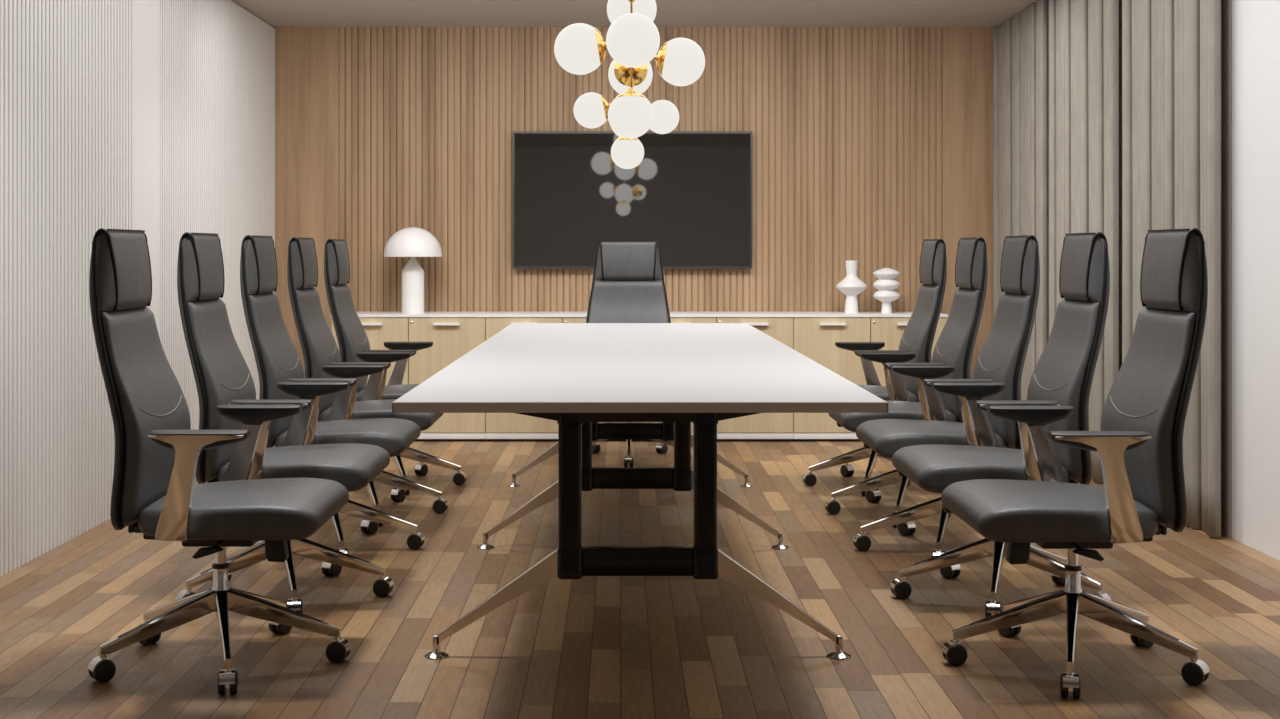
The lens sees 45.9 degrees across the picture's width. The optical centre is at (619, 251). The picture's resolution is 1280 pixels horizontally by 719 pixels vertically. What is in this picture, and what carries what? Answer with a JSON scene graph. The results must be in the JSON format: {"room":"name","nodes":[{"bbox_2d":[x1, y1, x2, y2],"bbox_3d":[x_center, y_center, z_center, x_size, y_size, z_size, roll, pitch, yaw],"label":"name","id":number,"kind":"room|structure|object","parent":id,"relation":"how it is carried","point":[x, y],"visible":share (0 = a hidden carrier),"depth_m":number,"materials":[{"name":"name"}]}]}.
{"room":"office","nodes":[
{"label":"office","id":0,"kind":"room"},
{"bbox_2d":[0,0,274,575],"bbox_3d":[-2.175,-0.135,3.955,0.150,2.470,10.510,0,0,0],"label":"wall","id":1,"kind":"structure","parent":0,"point":[157,117],"depth_m":6.02,"materials":[{"name":"white paint"}]},
{"bbox_2d":[274,27,992,421],"bbox_3d":[0.125,-0.135,9.275,4.650,2.470,0.170,0,0,0],"label":"wall","id":2,"kind":"structure","parent":0,"point":[306,58],"depth_m":9.19,"materials":[{"name":"brown wood"}]},
{"bbox_2d":[338,27,942,312],"bbox_3d":[0.127,-0.135,9.200,3.684,2.470,0.020,0,0,0],"label":"back wall slats","id":3,"kind":"structure","parent":2,"relation":"attached to","point":[845,124],"depth_m":9.19,"materials":[{"name":"brown wood"}]},
{"bbox_2d":[513,131,751,268],"bbox_3d":[0.076,-0.315,9.160,1.449,0.830,0.058,0,0,0],"label":"television","id":4,"kind":"object","parent":3,"relation":"attached to","point":[690,192],"visible":0.94,"depth_m":9.13,"materials":[{"name":"black plastic"}]},
{"bbox_2d":[0,439,1279,718],"bbox_3d":[0.200,1.150,4.005,5.000,0.100,10.810,0,0,0],"label":"floor","id":5,"kind":"structure","parent":0,"point":[587,647],"depth_m":4.47,"materials":[{"name":"brown wood"}]},
{"bbox_2d":[87,228,350,694],"bbox_3d":[-1.052,0.519,4.058,0.655,1.162,0.704,0,0,0],"label":"office chair","id":6,"kind":"object","parent":5,"relation":"on","point":[155,494],"visible":1,"depth_m":3.92,"materials":[{"name":"grey leather"}]},
{"bbox_2d":[87,656,113,671],"bbox_3d":[-1.331,1.060,3.870,0.056,0.040,0.038,0,0,-40],"label":"hood","id":7,"kind":"object","parent":6,"relation":"attached to","point":[100,663],"depth_m":3.86,"materials":[{"name":"silver metal"}]},
{"bbox_2d":[100,307,190,525],"bbox_3d":[-1.275,0.430,4.058,0.128,0.550,0.458,0,0,0],"label":"cushion","id":8,"kind":"object","parent":6,"relation":"on","point":[145,395],"depth_m":3.91,"materials":[{"name":"grey leather"}]},
{"bbox_2d":[219,669,235,687],"bbox_3d":[-0.975,1.060,3.755,0.038,0.040,0.056,0,0,-10],"label":"hood","id":9,"kind":"object","parent":6,"relation":"attached to","point":[227,677],"depth_m":3.73,"materials":[{"name":"silver metal"}]},
{"bbox_2d":[327,637,350,650],"bbox_3d":[-0.754,1.060,4.057,0.056,0.040,0.038,0,0,8],"label":"hood","id":10,"kind":"object","parent":6,"relation":"attached to","point":[338,643],"depth_m":4.04,"materials":[{"name":"silver metal"}]},
{"bbox_2d":[176,232,393,613],"bbox_3d":[-1.052,0.519,4.827,0.655,1.162,0.704,0,0,0],"label":"office chair","id":11,"kind":"object","parent":5,"relation":"on","point":[222,375],"visible":0.73,"depth_m":4.71,"materials":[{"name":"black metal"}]},
{"bbox_2d":[176,589,195,599],"bbox_3d":[-1.331,1.060,4.640,0.056,0.040,0.038,0,0,-40],"label":"hood","id":12,"kind":"object","parent":11,"relation":"attached to","point":[186,592],"depth_m":4.63,"materials":[{"name":"silver metal"}]},
{"bbox_2d":[186,299,255,480],"bbox_3d":[-1.275,0.430,4.827,0.128,0.550,0.458,0,0,0],"label":"cushion","id":13,"kind":"object","parent":11,"relation":"on","point":[222,375],"depth_m":4.67,"materials":[{"name":"grey leather"}]},
{"bbox_2d":[288,598,300,610],"bbox_3d":[-0.975,1.060,4.524,0.038,0.040,0.056,0,0,-10],"label":"hood","id":14,"kind":"object","parent":11,"relation":"attached to","point":[294,604],"depth_m":4.50,"materials":[{"name":"silver metal"}]},
{"bbox_2d":[321,562,330,570],"bbox_3d":[-0.980,1.060,5.119,0.038,0.040,0.056,0,0,30],"label":"hood","id":15,"kind":"object","parent":11,"relation":"attached to","point":[325,566],"depth_m":5.10,"materials":[{"name":"silver metal"}]},
{"bbox_2d":[374,576,393,586],"bbox_3d":[-0.754,1.060,4.827,0.056,0.040,0.038,0,0,8],"label":"hood","id":16,"kind":"object","parent":11,"relation":"attached to","point":[383,581],"depth_m":4.81,"materials":[{"name":"silver metal"}]},
{"bbox_2d":[240,235,424,553],"bbox_3d":[-1.052,0.519,5.597,0.655,1.162,0.704,0,0,0],"label":"office chair","id":17,"kind":"object","parent":5,"relation":"on","point":[277,359],"visible":0.63,"depth_m":5.48,"materials":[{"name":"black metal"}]},
{"bbox_2d":[248,292,303,447],"bbox_3d":[-1.275,0.430,5.597,0.128,0.550,0.458,0,0,0],"label":"cushion","id":18,"kind":"object","parent":17,"relation":"on","point":[277,359],"depth_m":5.45,"materials":[{"name":"grey leather"}]},
{"bbox_2d":[336,548,346,553],"bbox_3d":[-0.975,1.060,5.294,0.038,0.040,0.056,0,0,-10],"label":"hood","id":19,"kind":"object","parent":17,"relation":"attached to","point":[344,550],"depth_m":5.29,"materials":[{"name":"silver metal"}]},
{"bbox_2d":[360,519,370,528],"bbox_3d":[-0.980,1.060,5.889,0.038,0.040,0.056,0,0,30],"label":"hood","id":20,"kind":"object","parent":17,"relation":"attached to","point":[365,524],"depth_m":5.87,"materials":[{"name":"silver metal"}]},
{"bbox_2d":[408,532,424,540],"bbox_3d":[-0.754,1.060,5.596,0.056,0.040,0.038,0,0,8],"label":"hood","id":21,"kind":"object","parent":17,"relation":"attached to","point":[415,536],"depth_m":5.58,"materials":[{"name":"silver metal"}]},
{"bbox_2d":[287,237,448,525],"bbox_3d":[-1.052,0.519,6.367,0.655,1.162,0.704,0,0,0],"label":"office chair","id":22,"kind":"object","parent":5,"relation":"on","point":[319,347],"visible":0.52,"depth_m":6.25,"materials":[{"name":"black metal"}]},
{"bbox_2d":[294,288,340,416],"bbox_3d":[-1.275,0.430,6.367,0.128,0.550,0.458,0,0,0],"label":"cushion","id":23,"kind":"object","parent":22,"relation":"on","point":[319,347],"depth_m":6.22,"materials":[{"name":"grey leather"}]},
{"bbox_2d":[390,487,404,494],"bbox_3d":[-0.980,1.060,6.658,0.038,0.040,0.056,0,0,30],"label":"hood","id":24,"kind":"object","parent":22,"relation":"attached to","point":[395,491],"depth_m":6.64,"materials":[{"name":"silver metal"}]},
{"bbox_2d":[434,498,448,505],"bbox_3d":[-0.754,1.060,6.366,0.056,0.040,0.038,0,0,8],"label":"hood","id":25,"kind":"object","parent":22,"relation":"attached to","point":[440,501],"depth_m":6.34,"materials":[{"name":"silver metal"}]},
{"bbox_2d":[324,239,466,494],"bbox_3d":[-1.052,0.519,7.136,0.655,1.162,0.704,0,0,0],"label":"office chair","id":26,"kind":"object","parent":5,"relation":"on","point":[352,338],"visible":0.52,"depth_m":7.06,"materials":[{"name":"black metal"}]},
{"bbox_2d":[330,284,369,392],"bbox_3d":[-1.275,0.430,7.136,0.128,0.550,0.458,0,0,0],"label":"cushion","id":27,"kind":"object","parent":26,"relation":"on","point":[352,338],"depth_m":6.99,"materials":[{"name":"grey leather"}]},
{"bbox_2d":[414,463,426,471],"bbox_3d":[-0.980,1.060,7.428,0.038,0.040,0.056,0,0,30],"label":"hood","id":28,"kind":"object","parent":26,"relation":"attached to","point":[419,467],"depth_m":7.41,"materials":[{"name":"silver metal"}]},
{"bbox_2d":[332,317,485,440],"bbox_3d":[-1.226,0.740,8.954,0.892,0.721,0.469,0,0,0],"label":"base cabinet","id":29,"kind":"object","parent":5,"relation":"on","point":[452,338],"visible":0.46,"depth_m":8.74,"materials":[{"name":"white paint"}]},
{"bbox_2d":[331,312,947,316],"bbox_3d":[0.113,0.370,8.963,3.576,0.016,0.449,0,0,0],"label":"countertop","id":30,"kind":"structure","parent":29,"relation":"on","point":[360,314],"depth_m":8.75,"materials":[{"name":"white paint"}]},
{"bbox_2d":[384,227,441,313],"bbox_3d":[-1.227,0.107,8.950,0.344,0.509,0.344,0,0,0],"label":"table lamp","id":31,"kind":"object","parent":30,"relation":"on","point":[412,242],"visible":1,"depth_m":8.88,"materials":[{"name":"white paint"}]},
{"bbox_2d":[836,260,866,312],"bbox_3d":[1.372,0.206,8.950,0.181,0.312,0.181,0,0,0],"label":"vase","id":32,"kind":"object","parent":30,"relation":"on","point":[851,285],"visible":1,"depth_m":8.91,"materials":[{"name":"white ceramic"}]},
{"bbox_2d":[873,268,899,312],"bbox_3d":[1.580,0.228,8.950,0.160,0.268,0.160,0,0,0],"label":"vase","id":33,"kind":"object","parent":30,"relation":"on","point":[886,283],"visible":1,"depth_m":8.90,"materials":[{"name":"white ceramic"}]},
{"bbox_2d":[486,317,637,440],"bbox_3d":[-0.333,0.740,8.954,0.892,0.721,0.469,0,0,0],"label":"base cabinet","id":34,"kind":"object","parent":5,"relation":"on","point":[499,426],"visible":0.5,"depth_m":8.74,"materials":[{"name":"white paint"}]},
{"bbox_2d":[586,241,691,467],"bbox_3d":[0.046,0.519,7.969,0.704,1.162,0.655,0,0,0],"label":"office chair","id":35,"kind":"object","parent":5,"relation":"on","point":[628,284],"visible":0.38,"depth_m":8.22,"materials":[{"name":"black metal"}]},
{"bbox_2d":[624,457,632,464],"bbox_3d":[0.045,1.060,7.671,0.038,0.040,0.056,0,0,8],"label":"hood","id":36,"kind":"object","parent":35,"relation":"attached to","point":[627,460],"depth_m":7.65,"materials":[{"name":"silver metal"}]},
{"bbox_2d":[588,280,668,322],"bbox_3d":[0.046,0.430,8.192,0.458,0.550,0.128,0,0,0],"label":"cushion","id":37,"kind":"object","parent":35,"relation":"on","point":[610,301],"depth_m":8.20,"materials":[{"name":"grey leather"}]},
{"bbox_2d":[656,442,663,449],"bbox_3d":[0.226,1.060,8.238,0.038,0.040,0.056,0,0,35],"label":"hood","id":38,"kind":"object","parent":35,"relation":"attached to","point":[660,446],"depth_m":8.22,"materials":[{"name":"silver metal"}]},
{"bbox_2d":[392,323,887,659],"bbox_3d":[0.048,0.729,5.606,1.184,0.742,4.008,0,0,0],"label":"conference table","id":39,"kind":"object","parent":5,"relation":"on","point":[597,381],"visible":1,"depth_m":4.10,"materials":[{"name":"grey laminate"}]},
{"bbox_2d":[641,317,792,440],"bbox_3d":[0.559,0.740,8.954,0.892,0.721,0.469,0,0,0],"label":"base cabinet","id":40,"kind":"object","parent":5,"relation":"on","point":[761,426],"visible":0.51,"depth_m":8.74,"materials":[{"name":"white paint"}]},
{"bbox_2d":[793,317,946,440],"bbox_3d":[1.452,0.740,8.954,0.892,0.721,0.469,0,0,0],"label":"base cabinet","id":41,"kind":"object","parent":5,"relation":"on","point":[815,338],"visible":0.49,"depth_m":8.74,"materials":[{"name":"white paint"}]},
{"bbox_2d":[803,239,946,495],"bbox_3d":[1.188,0.519,7.108,0.655,1.162,0.704,0,0,0],"label":"office chair","id":42,"kind":"object","parent":5,"relation":"on","point":[918,335],"visible":0.62,"depth_m":7.04,"materials":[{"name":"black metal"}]},
{"bbox_2d":[843,464,853,470],"bbox_3d":[1.116,1.060,7.400,0.038,0.040,0.056,0,0,-30],"label":"hood","id":43,"kind":"object","parent":42,"relation":"attached to","point":[846,467],"depth_m":7.38,"materials":[{"name":"silver metal"}]},
{"bbox_2d":[899,284,939,401],"bbox_3d":[1.411,0.430,7.108,0.128,0.550,0.458,0,0,0],"label":"cushion","id":44,"kind":"object","parent":42,"relation":"on","point":[918,335],"depth_m":6.97,"materials":[{"name":"grey leather"}]},
{"bbox_2d":[825,237,987,526],"bbox_3d":[1.188,0.519,6.338,0.655,1.162,0.704,0,0,0],"label":"office chair","id":45,"kind":"object","parent":5,"relation":"on","point":[954,346],"visible":0.52,"depth_m":6.22,"materials":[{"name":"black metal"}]},
{"bbox_2d":[825,499,839,506],"bbox_3d":[0.890,1.060,6.338,0.056,0.040,0.038,0,0,-7],"label":"hood","id":46,"kind":"object","parent":45,"relation":"attached to","point":[831,502],"depth_m":6.32,"materials":[{"name":"silver metal"}]},
{"bbox_2d":[867,488,881,495],"bbox_3d":[1.116,1.060,6.630,0.038,0.040,0.056,0,0,-30],"label":"hood","id":47,"kind":"object","parent":45,"relation":"attached to","point":[873,492],"depth_m":6.62,"materials":[{"name":"silver metal"}]},
{"bbox_2d":[931,288,980,422],"bbox_3d":[1.411,0.430,6.338,0.128,0.550,0.458,0,0,0],"label":"cushion","id":48,"kind":"object","parent":45,"relation":"on","point":[954,346],"depth_m":6.19,"materials":[{"name":"grey leather"}]},
{"bbox_2d":[853,235,1039,556],"bbox_3d":[1.188,0.519,5.569,0.655,1.162,0.704,0,0,0],"label":"office chair","id":49,"kind":"object","parent":5,"relation":"on","point":[1001,358],"visible":0.66,"depth_m":5.45,"materials":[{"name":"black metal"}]},
{"bbox_2d":[853,533,869,542],"bbox_3d":[0.890,1.060,5.568,0.056,0.040,0.038,0,0,-7],"label":"hood","id":50,"kind":"object","parent":49,"relation":"attached to","point":[860,537],"depth_m":5.55,"materials":[{"name":"silver metal"}]},
{"bbox_2d":[906,521,915,530],"bbox_3d":[1.116,1.060,5.861,0.038,0.040,0.056,0,0,-30],"label":"hood","id":51,"kind":"object","parent":49,"relation":"attached to","point":[910,526],"depth_m":5.84,"materials":[{"name":"silver metal"}]},
{"bbox_2d":[933,550,943,556],"bbox_3d":[1.111,1.060,5.266,0.038,0.040,0.056,0,0,12],"label":"hood","id":52,"kind":"object","parent":49,"relation":"attached to","point":[935,552],"depth_m":5.25,"materials":[{"name":"silver metal"}]},
{"bbox_2d":[973,293,1031,448],"bbox_3d":[1.411,0.430,5.569,0.128,0.550,0.458,0,0,0],"label":"cushion","id":53,"kind":"object","parent":49,"relation":"on","point":[1001,358],"depth_m":5.41,"materials":[{"name":"grey leather"}]},
{"bbox_2d":[890,232,1110,617],"bbox_3d":[1.188,0.519,4.800,0.655,1.162,0.704,0,0,0],"label":"office chair","id":54,"kind":"object","parent":5,"relation":"on","point":[1063,374],"visible":0.83,"depth_m":4.68,"materials":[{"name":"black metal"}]},
{"bbox_2d":[890,578,909,588],"bbox_3d":[0.890,1.060,4.799,0.056,0.040,0.038,0,0,-7],"label":"hood","id":55,"kind":"object","parent":54,"relation":"attached to","point":[898,583],"depth_m":4.78,"materials":[{"name":"silver metal"}]},
{"bbox_2d":[951,564,960,572],"bbox_3d":[1.116,1.060,5.091,0.038,0.040,0.056,0,0,-30],"label":"hood","id":56,"kind":"object","parent":54,"relation":"attached to","point":[955,568],"depth_m":5.07,"materials":[{"name":"silver metal"}]},
{"bbox_2d":[986,600,999,615],"bbox_3d":[1.111,1.060,4.496,0.038,0.040,0.056,0,0,12],"label":"hood","id":57,"kind":"object","parent":54,"relation":"attached to","point":[992,606],"depth_m":4.48,"materials":[{"name":"silver metal"}]},
{"bbox_2d":[1027,299,1100,481],"bbox_3d":[1.411,0.430,4.800,0.128,0.550,0.458,0,0,0],"label":"cushion","id":58,"kind":"object","parent":54,"relation":"on","point":[1063,373],"depth_m":4.65,"materials":[{"name":"grey leather"}]},
{"bbox_2d":[1093,591,1110,600],"bbox_3d":[1.466,1.060,4.612,0.056,0.040,0.038,0,0,42],"label":"hood","id":59,"kind":"object","parent":54,"relation":"attached to","point":[1102,594],"depth_m":4.60,"materials":[{"name":"silver metal"}]},
{"bbox_2d":[941,228,1209,697],"bbox_3d":[1.188,0.519,4.030,0.655,1.162,0.704,0,0,0],"label":"office chair","id":60,"kind":"object","parent":5,"relation":"on","point":[1138,444],"visible":1,"depth_m":3.90,"materials":[{"name":"grey leather"}]},
{"bbox_2d":[941,640,965,653],"bbox_3d":[0.890,1.060,4.029,0.056,0.040,0.038,0,0,-7],"label":"hood","id":61,"kind":"object","parent":60,"relation":"attached to","point":[951,646],"depth_m":4.01,"materials":[{"name":"silver metal"}]},
{"bbox_2d":[1061,672,1078,690],"bbox_3d":[1.111,1.060,3.727,0.038,0.040,0.056,0,0,12],"label":"hood","id":62,"kind":"object","parent":60,"relation":"attached to","point":[1069,680],"depth_m":3.71,"materials":[{"name":"silver metal"}]},
{"bbox_2d":[1101,308,1196,527],"bbox_3d":[1.411,0.430,4.030,0.128,0.550,0.458,0,0,0],"label":"cushion","id":63,"kind":"object","parent":60,"relation":"on","point":[1150,392],"depth_m":3.88,"materials":[{"name":"grey leather"}]},
{"bbox_2d":[1183,659,1209,674],"bbox_3d":[1.466,1.060,3.842,0.056,0.040,0.038,0,0,42],"label":"hood","id":64,"kind":"object","parent":60,"relation":"attached to","point":[1194,666],"depth_m":3.83,"materials":[{"name":"silver metal"}]},
{"bbox_2d":[232,0,1048,26],"bbox_3d":[0.200,-1.420,4.005,5.000,0.100,10.810,0,0,0],"label":"ceiling","id":65,"kind":"structure","parent":0,"point":[277,13],"depth_m":8.64,"materials":[{"name":"grey paint"}]},
{"bbox_2d":[554,0,704,168],"bbox_3d":[0.045,-0.837,5.551,0.495,1.065,0.588,0,0,37],"label":"chandelier","id":66,"kind":"object","parent":65,"relation":"hanging from","point":[632,37],"visible":1,"depth_m":5.49,"materials":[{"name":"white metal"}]},
{"bbox_2d":[993,0,1047,399],"bbox_3d":[2.289,-0.135,8.645,0.054,2.458,1.052,0,0,0],"label":"curtain","id":67,"kind":"object","parent":65,"relation":"hanging from","point":[1020,43],"visible":0.63,"depth_m":8.53,"materials":[{"name":"beige fabric"}]},
{"bbox_2d":[1049,0,1118,482],"bbox_3d":[2.289,-0.135,7.470,0.054,2.458,1.022,0,0,0],"label":"curtain","id":68,"kind":"object","parent":65,"relation":"hanging from","point":[1083,34],"visible":0.6,"depth_m":7.40,"materials":[{"name":"beige fabric"}]},
{"bbox_2d":[1122,0,1220,537],"bbox_3d":[2.288,-0.135,6.298,0.053,2.458,1.047,0,0,0],"label":"curtain","id":69,"kind":"object","parent":65,"relation":"hanging from","point":[1171,49],"visible":0.64,"depth_m":6.12,"materials":[{"name":"beige fabric"}]},
{"bbox_2d":[1232,0,1279,560],"bbox_3d":[2.400,-0.135,2.250,0.100,2.470,7.100,0,0,0],"label":"wall","id":70,"kind":"structure","parent":0,"point":[1255,23],"depth_m":5.58,"materials":[{"name":"white paint"}]},
{"bbox_3d":[2.425,-0.135,7.505,0.050,2.470,3.410,0,0,0],"label":"wall","id":71,"kind":"structure","parent":0,"visible":0},
{"bbox_2d":[1048,2,1048,338],"bbox_3d":[2.374,-0.135,8.335,0.052,2.470,0.430,0,0,0],"label":"trim","id":72,"kind":"structure","parent":71,"relation":"attached to","point":[1048,2],"depth_m":8.28,"materials":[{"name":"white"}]},
{"bbox_2d":[1119,0,1121,369],"bbox_3d":[2.374,-0.135,7.025,0.052,2.470,0.450,0,0,0],"label":"trim","id":73,"kind":"structure","parent":71,"relation":"attached to","point":[1120,1],"depth_m":7.08,"materials":[{"name":"white"}]},
{"bbox_2d":[1221,0,1231,537],"bbox_3d":[2.369,-0.135,5.870,0.062,2.470,0.140,0,0,0],"label":"trim","id":74,"kind":"structure","parent":71,"relation":"attached to","point":[1226,5],"depth_m":5.81,"materials":[{"name":"beige paint"}]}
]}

